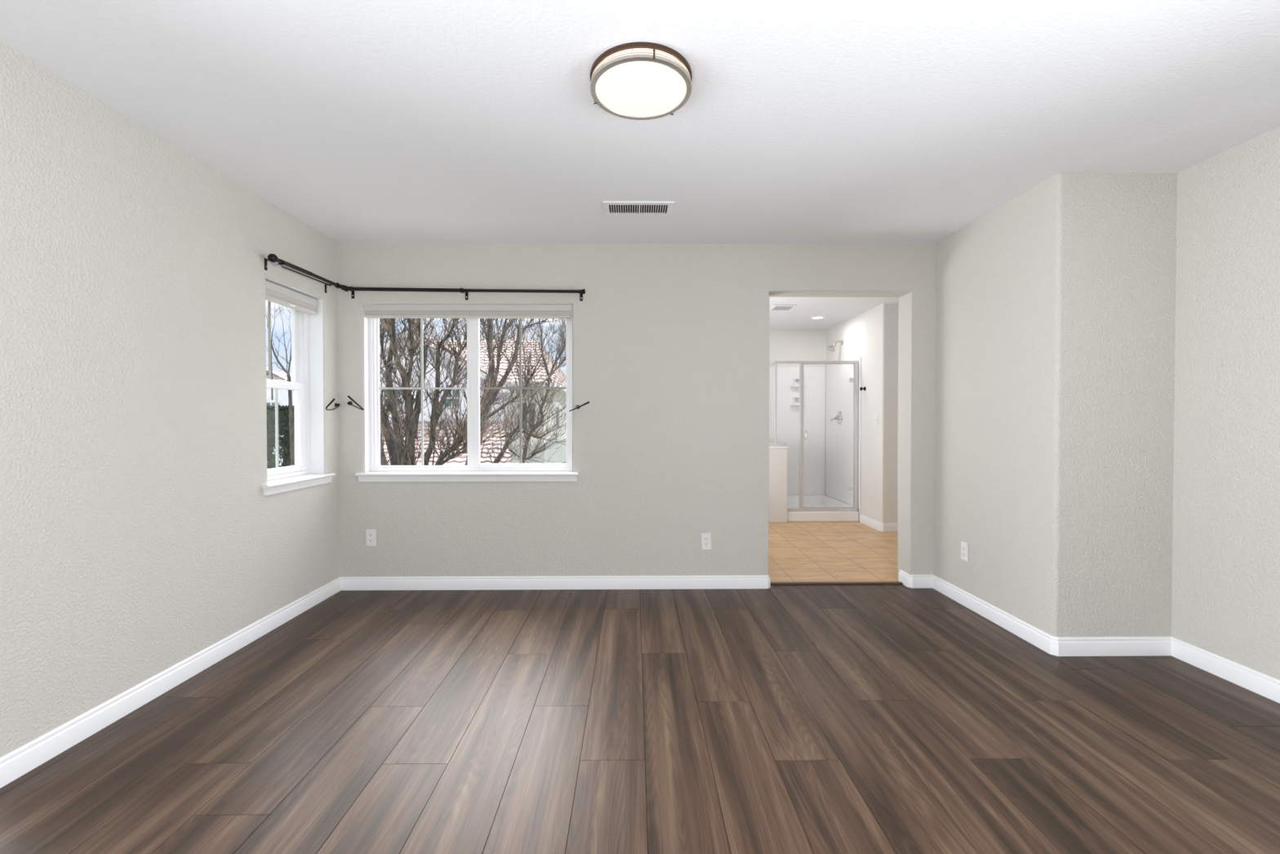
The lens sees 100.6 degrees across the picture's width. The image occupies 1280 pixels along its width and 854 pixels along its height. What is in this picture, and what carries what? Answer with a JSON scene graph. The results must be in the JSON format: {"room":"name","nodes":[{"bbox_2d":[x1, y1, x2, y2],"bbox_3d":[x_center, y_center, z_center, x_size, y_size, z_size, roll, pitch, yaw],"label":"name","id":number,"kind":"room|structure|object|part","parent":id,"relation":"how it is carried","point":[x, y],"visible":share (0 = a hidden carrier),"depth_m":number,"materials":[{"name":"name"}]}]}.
{"room":"empty bedroom","nodes":[
{"label":"empty bedroom","id":0,"kind":"room"},
{"bbox_2d":[0,41,339,757],"bbox_3d":[-2.184,-0.029,0.555,0.200,2.440,6.357,0,1,-1],"label":"wall","id":1,"kind":"structure","parent":0,"point":[140,533],"depth_m":2.17,"materials":[{"name":"grey paint"}]},
{"bbox_2d":[0,577,341,787],"bbox_3d":[-2.076,1.145,0.571,0.014,0.092,6.357,0,1,-1],"label":"baseboard","id":2,"kind":"structure","parent":1,"relation":"attached to","point":[15,764],"depth_m":2.22,"materials":[{"name":"white wood"}]},
{"bbox_2d":[262,276,335,495],"bbox_3d":[-2.191,-0.238,3.292,0.225,1.236,0.670,0,1,-1],"label":"window","id":3,"kind":"structure","parent":1,"relation":"in","point":[307,330],"depth_m":3.52,"materials":[{"name":"white plastic"}]},
{"bbox_2d":[267,301,271,379],"bbox_3d":[-2.276,-0.535,3.265,0.009,0.510,0.012,0,1,-1],"label":"window frame","id":4,"kind":"structure","parent":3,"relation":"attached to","point":[268,302],"depth_m":3.26,"materials":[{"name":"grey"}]},
{"bbox_2d":[275,388,278,467],"bbox_3d":[-2.238,0.008,3.274,0.009,0.491,0.014,0,1,-1],"label":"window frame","id":5,"kind":"structure","parent":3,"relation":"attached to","point":[276,389],"depth_m":3.27,"materials":[{"name":"grey"}]},
{"bbox_3d":[-2.238,0.003,3.295,0.034,0.579,0.498,0,1,-1],"label":"sash","id":6,"kind":"part","parent":3,"relation":"part of","materials":[{"name":"white plastic"}]},
{"bbox_2d":[265,280,317,314],"bbox_3d":[-2.171,-0.794,3.276,0.062,0.100,0.526,0,1,-1],"label":"window shade","id":7,"kind":"object","parent":3,"relation":"attached to","point":[274,293],"visible":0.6,"depth_m":3.26,"materials":[{"name":"grey"}]},
{"bbox_3d":[-2.173,-0.756,3.276,0.054,0.022,0.522,0,1,-1],"label":"rail","id":8,"kind":"part","parent":7,"relation":"part of","materials":[{"name":"beige fabric"}]},
{"bbox_3d":[-2.277,-0.537,3.287,0.026,0.584,0.498,0,1,-1],"label":"sash","id":9,"kind":"part","parent":3,"relation":"part of","materials":[{"name":"white plastic"}]},
{"bbox_3d":[-2.145,0.329,3.300,0.134,0.022,0.670,0,1,-1],"label":"sill","id":10,"kind":"part","parent":3,"relation":"part of","materials":[{"name":"white"}]},
{"bbox_2d":[325,398,339,410],"bbox_3d":[-2.070,-0.150,3.580,0.060,0.079,0.279,0,1,-24],"label":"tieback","id":11,"kind":"object","parent":1,"relation":"attached to","point":[337,405],"visible":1,"depth_m":3.51,"materials":[{"name":"black metal"}]},
{"bbox_2d":[337,242,935,580],"bbox_3d":[0.520,-0.074,3.857,5.678,2.440,0.190,0,1,-1],"label":"wall","id":12,"kind":"structure","parent":0,"point":[671,341],"depth_m":3.76,"materials":[{"name":"grey paint"}]},
{"bbox_2d":[347,395,364,409],"bbox_3d":[-1.986,-0.165,3.656,0.190,0.100,0.088,1,1,35],"label":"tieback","id":13,"kind":"object","parent":12,"relation":"attached to","point":[348,396],"visible":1,"depth_m":3.62,"materials":[{"name":"black metal"}]},
{"bbox_2d":[365,528,376,546],"bbox_3d":[-1.896,0.780,3.743,0.070,0.117,0.009,0,1,-1],"label":"wall outlet","id":14,"kind":"object","parent":12,"relation":"attached to","point":[371,534],"visible":1,"depth_m":3.74,"materials":[{"name":"white plastic"}]},
{"bbox_2d":[264,253,585,301],"bbox_3d":[-1.243,-0.923,3.319,1.742,0.084,0.826,0,1,-1],"label":"curtain rod","id":15,"kind":"object","parent":12,"relation":"attached to","point":[273,258],"visible":1,"depth_m":3.63,"materials":[{"name":"black metal"}]},
{"bbox_3d":[-2.064,-0.934,3.294,0.009,0.024,0.505,0,1,-1],"label":"rod","id":16,"kind":"part","parent":15,"relation":"part of","materials":[{"name":"black"}]},
{"bbox_3d":[-2.024,-0.939,3.277,0.024,0.033,0.598,0,1,-1],"label":"rod","id":17,"kind":"part","parent":15,"relation":"part of","materials":[{"name":"black metal"}]},
{"bbox_3d":[-1.197,-0.938,3.642,1.575,0.037,0.025,0,1,-1],"label":"rod","id":18,"kind":"part","parent":15,"relation":"part of","materials":[{"name":"black metal"}]},
{"bbox_2d":[355,304,578,481],"bbox_3d":[-1.212,-0.239,3.799,1.553,1.244,0.185,0,1,-1],"label":"window","id":19,"kind":"structure","parent":12,"relation":"in","point":[374,471],"depth_m":3.82,"materials":[{"name":"white plastic"}]},
{"bbox_3d":[-1.562,-0.271,3.867,0.711,1.160,0.024,0,1,-1],"label":"fixed sash","id":20,"kind":"part","parent":19,"relation":"part of","materials":[{"name":"white plastic"}]},
{"bbox_2d":[379,318,466,465],"bbox_3d":[-1.576,-0.267,3.868,0.637,1.106,0.009,0,1,-1],"label":"grille","id":21,"kind":"object","parent":19,"relation":"attached to","point":[422,388],"depth_m":3.87,"materials":[{"name":"grey"}]},
{"bbox_3d":[-1.212,0.332,3.768,1.553,0.022,0.109,0,1,-1],"label":"sill","id":22,"kind":"part","parent":19,"relation":"part of","materials":[{"name":"white wood"}]},
{"bbox_2d":[364,305,571,318],"bbox_3d":[-1.212,-0.815,3.767,1.457,0.084,0.058,0,1,-1],"label":"window shade","id":23,"kind":"object","parent":19,"relation":"attached to","point":[370,311],"visible":0.87,"depth_m":3.74,"materials":[{"name":"grey"}]},
{"bbox_3d":[-1.212,-0.837,3.767,1.457,0.038,0.058,0,1,-1],"label":"head rail","id":24,"kind":"part","parent":23,"relation":"part of","materials":[{"name":"grey"}]},
{"bbox_3d":[-1.214,-0.781,3.766,1.452,0.016,0.052,0,1,-1],"label":"rail","id":25,"kind":"part","parent":23,"relation":"part of","materials":[{"name":"white plastic"}]},
{"bbox_3d":[-0.865,-0.272,3.841,0.744,1.154,0.032,0,1,-1],"label":"sliding sash","id":26,"kind":"part","parent":19,"relation":"part of","materials":[{"name":"white plastic"}]},
{"bbox_2d":[479,318,565,463],"bbox_3d":[-0.846,-0.270,3.843,0.624,1.066,0.009,0,1,-1],"label":"grille","id":27,"kind":"object","parent":19,"relation":"attached to","point":[520,388],"depth_m":3.84,"materials":[{"name":"grey"}]},
{"bbox_2d":[340,574,770,590],"bbox_3d":[-0.593,1.102,3.791,3.049,0.092,0.079,0,1,-1],"label":"baseboard","id":28,"kind":"structure","parent":12,"relation":"attached to","point":[567,582],"depth_m":3.75,"materials":[{"name":"white"}]},
{"bbox_2d":[568,400,589,411],"bbox_3d":[-0.417,-0.142,3.692,0.144,0.072,0.118,0,1,-1],"label":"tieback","id":29,"kind":"object","parent":12,"relation":"attached to","point":[578,406],"visible":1,"depth_m":3.64,"materials":[{"name":"black metal"}]},
{"bbox_2d":[701,533,711,549],"bbox_3d":[0.470,0.811,3.769,0.075,0.120,0.009,0,1,-1],"label":"wall outlet","id":30,"kind":"object","parent":12,"relation":"attached to","point":[705,537],"visible":1,"depth_m":3.77,"materials":[{"name":"white plastic"}]},
{"bbox_2d":[770,581,903,585],"bbox_3d":[1.415,1.145,3.882,0.995,0.021,0.056,0,1,-1],"label":"trim","id":31,"kind":"structure","parent":12,"relation":"attached to","point":[867,582],"depth_m":3.86,"materials":[{"name":"brown wood"}]},
{"bbox_2d":[0,521,1279,853],"bbox_3d":[0.711,1.190,2.389,5.628,0.050,9.930,0,1,-1],"label":"floor","id":32,"kind":"structure","parent":0,"point":[826,718],"depth_m":2.00,"materials":[{"name":"brown wood"}]},
{"bbox_2d":[786,495,858,521],"bbox_3d":[2.142,1.030,6.795,0.853,0.155,1.115,0,1,-1],"label":"shower tray","id":33,"kind":"object","parent":32,"relation":"on","point":[793,501],"visible":0.71,"depth_m":6.24,"materials":[{"name":"white ceramic"}]},
{"bbox_2d":[768,360,857,511],"bbox_3d":[2.073,0.101,6.781,0.981,1.774,1.118,0,1,-1],"label":"shower enclosure","id":34,"kind":"object","parent":33,"relation":"on","point":[855,488],"visible":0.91,"depth_m":6.26,"materials":[{"name":"silver glass"}]},
{"bbox_3d":[1.600,-0.274,6.260,0.018,0.947,0.024,0,1,-1],"label":"corner post","id":35,"kind":"part","parent":34,"relation":"part of","materials":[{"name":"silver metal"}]},
{"bbox_3d":[1.656,0.206,6.794,0.133,0.028,1.085,0,1,-1],"label":"cap rail","id":36,"kind":"part","parent":34,"relation":"part of","materials":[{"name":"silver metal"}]},
{"bbox_3d":[1.901,0.105,6.269,0.036,1.706,0.040,0,1,-1],"label":"strike post","id":37,"kind":"part","parent":34,"relation":"part of","materials":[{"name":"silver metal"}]},
{"bbox_3d":[2.072,-0.770,6.786,0.981,0.031,1.085,0,1,-1],"label":"header rail","id":38,"kind":"part","parent":34,"relation":"part of","materials":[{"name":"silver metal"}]},
{"bbox_3d":[2.133,0.977,6.282,0.793,0.036,0.044,0,1,-1],"label":"sill rail","id":39,"kind":"part","parent":34,"relation":"part of","materials":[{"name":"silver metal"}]},
{"bbox_2d":[0,0,1279,329],"bbox_3d":[0.610,-1.334,2.339,5.828,0.120,10.200,0,1,-1],"label":"ceiling","id":40,"kind":"structure","parent":0,"point":[801,122],"depth_m":2.10,"materials":[{"name":"white paint"}]},
{"bbox_2d":[602,200,674,215],"bbox_3d":[-0.008,-1.277,3.113,0.408,0.013,0.186,0,1,-1],"label":"ceiling vent","id":41,"kind":"object","parent":40,"relation":"in","point":[611,207],"visible":1,"depth_m":3.11,"materials":[{"name":"white plastic"}]},
{"bbox_2d":[590,41,692,119],"bbox_3d":[0.004,-1.242,1.931,0.370,0.052,0.370,0,1,-1],"label":"ceiling light","id":42,"kind":"object","parent":40,"relation":"attached to","point":[638,80],"visible":1,"depth_m":1.87,"materials":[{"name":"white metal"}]},
{"bbox_2d":[595,61,686,116],"bbox_3d":[0.004,-1.220,1.931,0.331,0.002,0.331,0,1,-1],"label":"diffuser","id":43,"kind":"object","parent":42,"relation":"attached to","point":[622,88],"depth_m":1.91,"materials":[{"name":"white glass"}]},
{"bbox_2d":[769,304,796,310],"bbox_3d":[1.567,-1.312,5.850,0.250,0.016,0.250,0,1,-1],"label":"exhaust fan","id":44,"kind":"object","parent":40,"relation":"attached to","point":[775,307],"visible":0.89,"depth_m":5.80,"materials":[{"name":"white plastic"}]},
{"bbox_2d":[773,306,793,310],"bbox_3d":[1.567,-1.306,5.848,0.190,0.003,0.184,0,1,-1],"label":"grille","id":45,"kind":"object","parent":44,"relation":"attached to","point":[775,308],"depth_m":5.84,"materials":[{"name":"grey plastic"}]},
{"bbox_2d":[809,315,825,319],"bbox_3d":[2.156,-1.326,6.452,0.176,0.005,0.176,0,1,-1],"label":"recessed light","id":46,"kind":"object","parent":40,"relation":"in","point":[815,317],"visible":1,"depth_m":6.46,"materials":[{"name":"white"}]},
{"bbox_2d":[768,444,789,522],"bbox_3d":[1.591,0.665,6.769,0.275,0.886,1.175,0,1,-1],"label":"wall","id":47,"kind":"structure","parent":0,"point":[778,455],"depth_m":6.20,"materials":[{"name":"white paint"}]},
{"bbox_2d":[769,329,826,495],"bbox_3d":[1.686,-0.121,7.407,3.570,2.440,0.120,0,1,-1],"label":"wall","id":48,"kind":"structure","parent":0,"point":[784,344],"depth_m":7.34,"materials":[{"name":"white paint"}]},
{"bbox_2d":[826,303,898,522],"bbox_3d":[3.042,-0.099,5.671,0.895,2.440,3.383,0,1,-1],"label":"wall","id":49,"kind":"structure","parent":0,"point":[872,335],"depth_m":5.81,"materials":[{"name":"white paint"}]},
{"bbox_2d":[768,356,861,521],"bbox_3d":[2.156,0.142,6.783,0.852,1.930,1.144,0,1,-1],"label":"shower surround","id":50,"kind":"object","parent":49,"relation":"attached to","point":[828,446],"visible":0.72,"depth_m":7.33,"materials":[{"name":"white plastic"}]},
{"bbox_3d":[2.144,0.057,7.347,0.839,1.774,0.013,0,1,-1],"label":"panel","id":51,"kind":"part","parent":50,"relation":"part of","materials":[{"name":"white plastic"}]},
{"bbox_2d":[831,410,842,424],"bbox_3d":[2.498,-0.119,6.836,0.143,0.176,0.176,0,1,-1],"label":"shower valve","id":52,"kind":"object","parent":50,"relation":"attached to","point":[838,417],"visible":1,"depth_m":6.80,"materials":[{"name":"silver metal"}]},
{"bbox_3d":[2.576,0.064,6.787,0.012,1.774,1.115,0,1,-1],"label":"panel","id":53,"kind":"part","parent":50,"relation":"part of","materials":[{"name":"white plastic"}]},
{"bbox_2d":[827,340,843,351],"bbox_3d":[2.489,-1.030,6.760,0.198,0.151,0.102,0,1,-1],"label":"showerhead","id":54,"kind":"object","parent":49,"relation":"attached to","point":[831,348],"visible":1,"depth_m":6.75,"materials":[{"name":"silver metal"}]},
{"bbox_2d":[875,413,878,425],"bbox_3d":[2.586,-0.080,5.814,0.013,0.118,0.070,0,1,-1],"label":"light switch","id":55,"kind":"object","parent":49,"relation":"attached to","point":[877,415],"visible":1,"depth_m":5.80,"materials":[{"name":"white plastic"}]},
{"bbox_2d":[859,514,897,531],"bbox_3d":[2.958,1.071,5.962,0.759,0.092,0.539,0,1,-1],"label":"baseboard","id":56,"kind":"structure","parent":49,"relation":"attached to","point":[882,526],"depth_m":5.74,"materials":[{"name":"white"}]},
{"bbox_2d":[898,569,933,587],"bbox_3d":[1.973,1.100,3.821,0.226,0.092,0.110,1,1,38],"label":"baseboard","id":57,"kind":"structure","parent":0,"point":[908,580],"depth_m":3.78,"materials":[{"name":"white wood"}]},
{"bbox_2d":[933,126,1279,679],"bbox_3d":[2.562,-0.032,0.606,0.864,2.440,6.357,0,1,-1],"label":"wall","id":58,"kind":"structure","parent":0,"point":[1107,464],"depth_m":2.69,"materials":[{"name":"grey paint"}]},
{"bbox_2d":[960,541,968,561],"bbox_3d":[2.095,0.804,3.433,0.009,0.117,0.070,0,1,-1],"label":"wall outlet","id":59,"kind":"object","parent":58,"relation":"attached to","point":[964,546],"visible":1,"depth_m":3.43,"materials":[{"name":"white plastic"}]},
{"bbox_2d":[932,574,1279,702],"bbox_3d":[2.424,1.142,0.620,0.615,0.092,6.357,0,1,-1],"label":"baseboard","id":60,"kind":"structure","parent":58,"relation":"attached to","point":[1266,686],"depth_m":2.69,"materials":[{"name":"white"}]},
{"label":"outside","id":61,"kind":"structure","parent":0,"visible":0},
{"bbox_3d":[-10.318,4.160,29.948,100.000,0.300,120.000,0,1,-1],"label":"ground","id":62,"kind":"structure","parent":61,"visible":0},
{"bbox_2d":[265,304,294,465],"bbox_3d":[-6.836,0.804,10.060,1.398,7.153,1.070,0,1,-1],"label":"bare tree","id":63,"kind":"object","parent":62,"relation":"on","point":[290,392],"visible":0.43,"depth_m":9.95,"materials":[{"name":"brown plant"}]},
{"bbox_2d":[266,369,293,464],"bbox_3d":[-13.795,0.982,22.868,2.760,6.245,6.600,0,1,-1],"label":"house","id":64,"kind":"structure","parent":62,"relation":"on","point":[282,393],"depth_m":19.84,"materials":[{"name":"paint"}]},
{"bbox_3d":[-13.763,-0.606,19.838,0.600,0.600,0.018,0,1,-1],"label":"pane","id":65,"kind":"part","parent":64,"relation":"part of","materials":[{"name":"glass"}]},
{"bbox_2d":[266,404,294,468],"bbox_3d":[-8.133,1.884,12.259,4.283,4.813,4.280,0,1,-1],"label":"evergreen tree","id":66,"kind":"object","parent":62,"relation":"on","point":[283,411],"visible":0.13,"depth_m":11.75,"materials":[{"name":"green plant"}]},
{"bbox_2d":[280,330,565,465],"bbox_3d":[-6.821,0.111,22.049,7.515,8.001,14.435,0,1,-1],"label":"house","id":67,"kind":"structure","parent":62,"relation":"on","point":[460,460],"depth_m":18.40,"materials":[{"name":"paint"}]},
{"bbox_3d":[-8.573,-1.000,18.389,0.550,0.580,0.018,0,1,-1],"label":"pane","id":68,"kind":"part","parent":67,"relation":"part of","materials":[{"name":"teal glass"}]},
{"bbox_3d":[-6.513,-1.001,18.411,0.530,0.580,0.018,0,1,-1],"label":"pane","id":69,"kind":"part","parent":67,"relation":"part of","materials":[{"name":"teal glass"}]},
{"bbox_2d":[379,318,561,465],"bbox_3d":[-2.752,0.397,6.704,3.233,8.052,2.250,0,1,15],"label":"bare tree","id":70,"kind":"object","parent":62,"relation":"on","point":[399,454],"visible":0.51,"depth_m":6.79,"materials":[{"name":"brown plant"}]},
{"bbox_2d":[436,318,566,465],"bbox_3d":[-2.007,-0.050,9.777,4.436,8.864,3.026,0,1,22],"label":"bare tree","id":71,"kind":"object","parent":62,"relation":"on","point":[508,440],"visible":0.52,"depth_m":9.41,"materials":[{"name":"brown plant"}]},
{"bbox_2d":[496,382,566,463],"bbox_3d":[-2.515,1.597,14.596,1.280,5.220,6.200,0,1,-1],"label":"house","id":72,"kind":"structure","parent":62,"relation":"on","point":[559,456],"depth_m":12.12,"materials":[{"name":"beige paint"}]},
{"bbox_3d":[-2.476,-0.241,11.763,0.300,0.570,0.018,0,1,-1],"label":"pane","id":73,"kind":"part","parent":72,"relation":"part of","materials":[{"name":"clear glass"}]}
]}

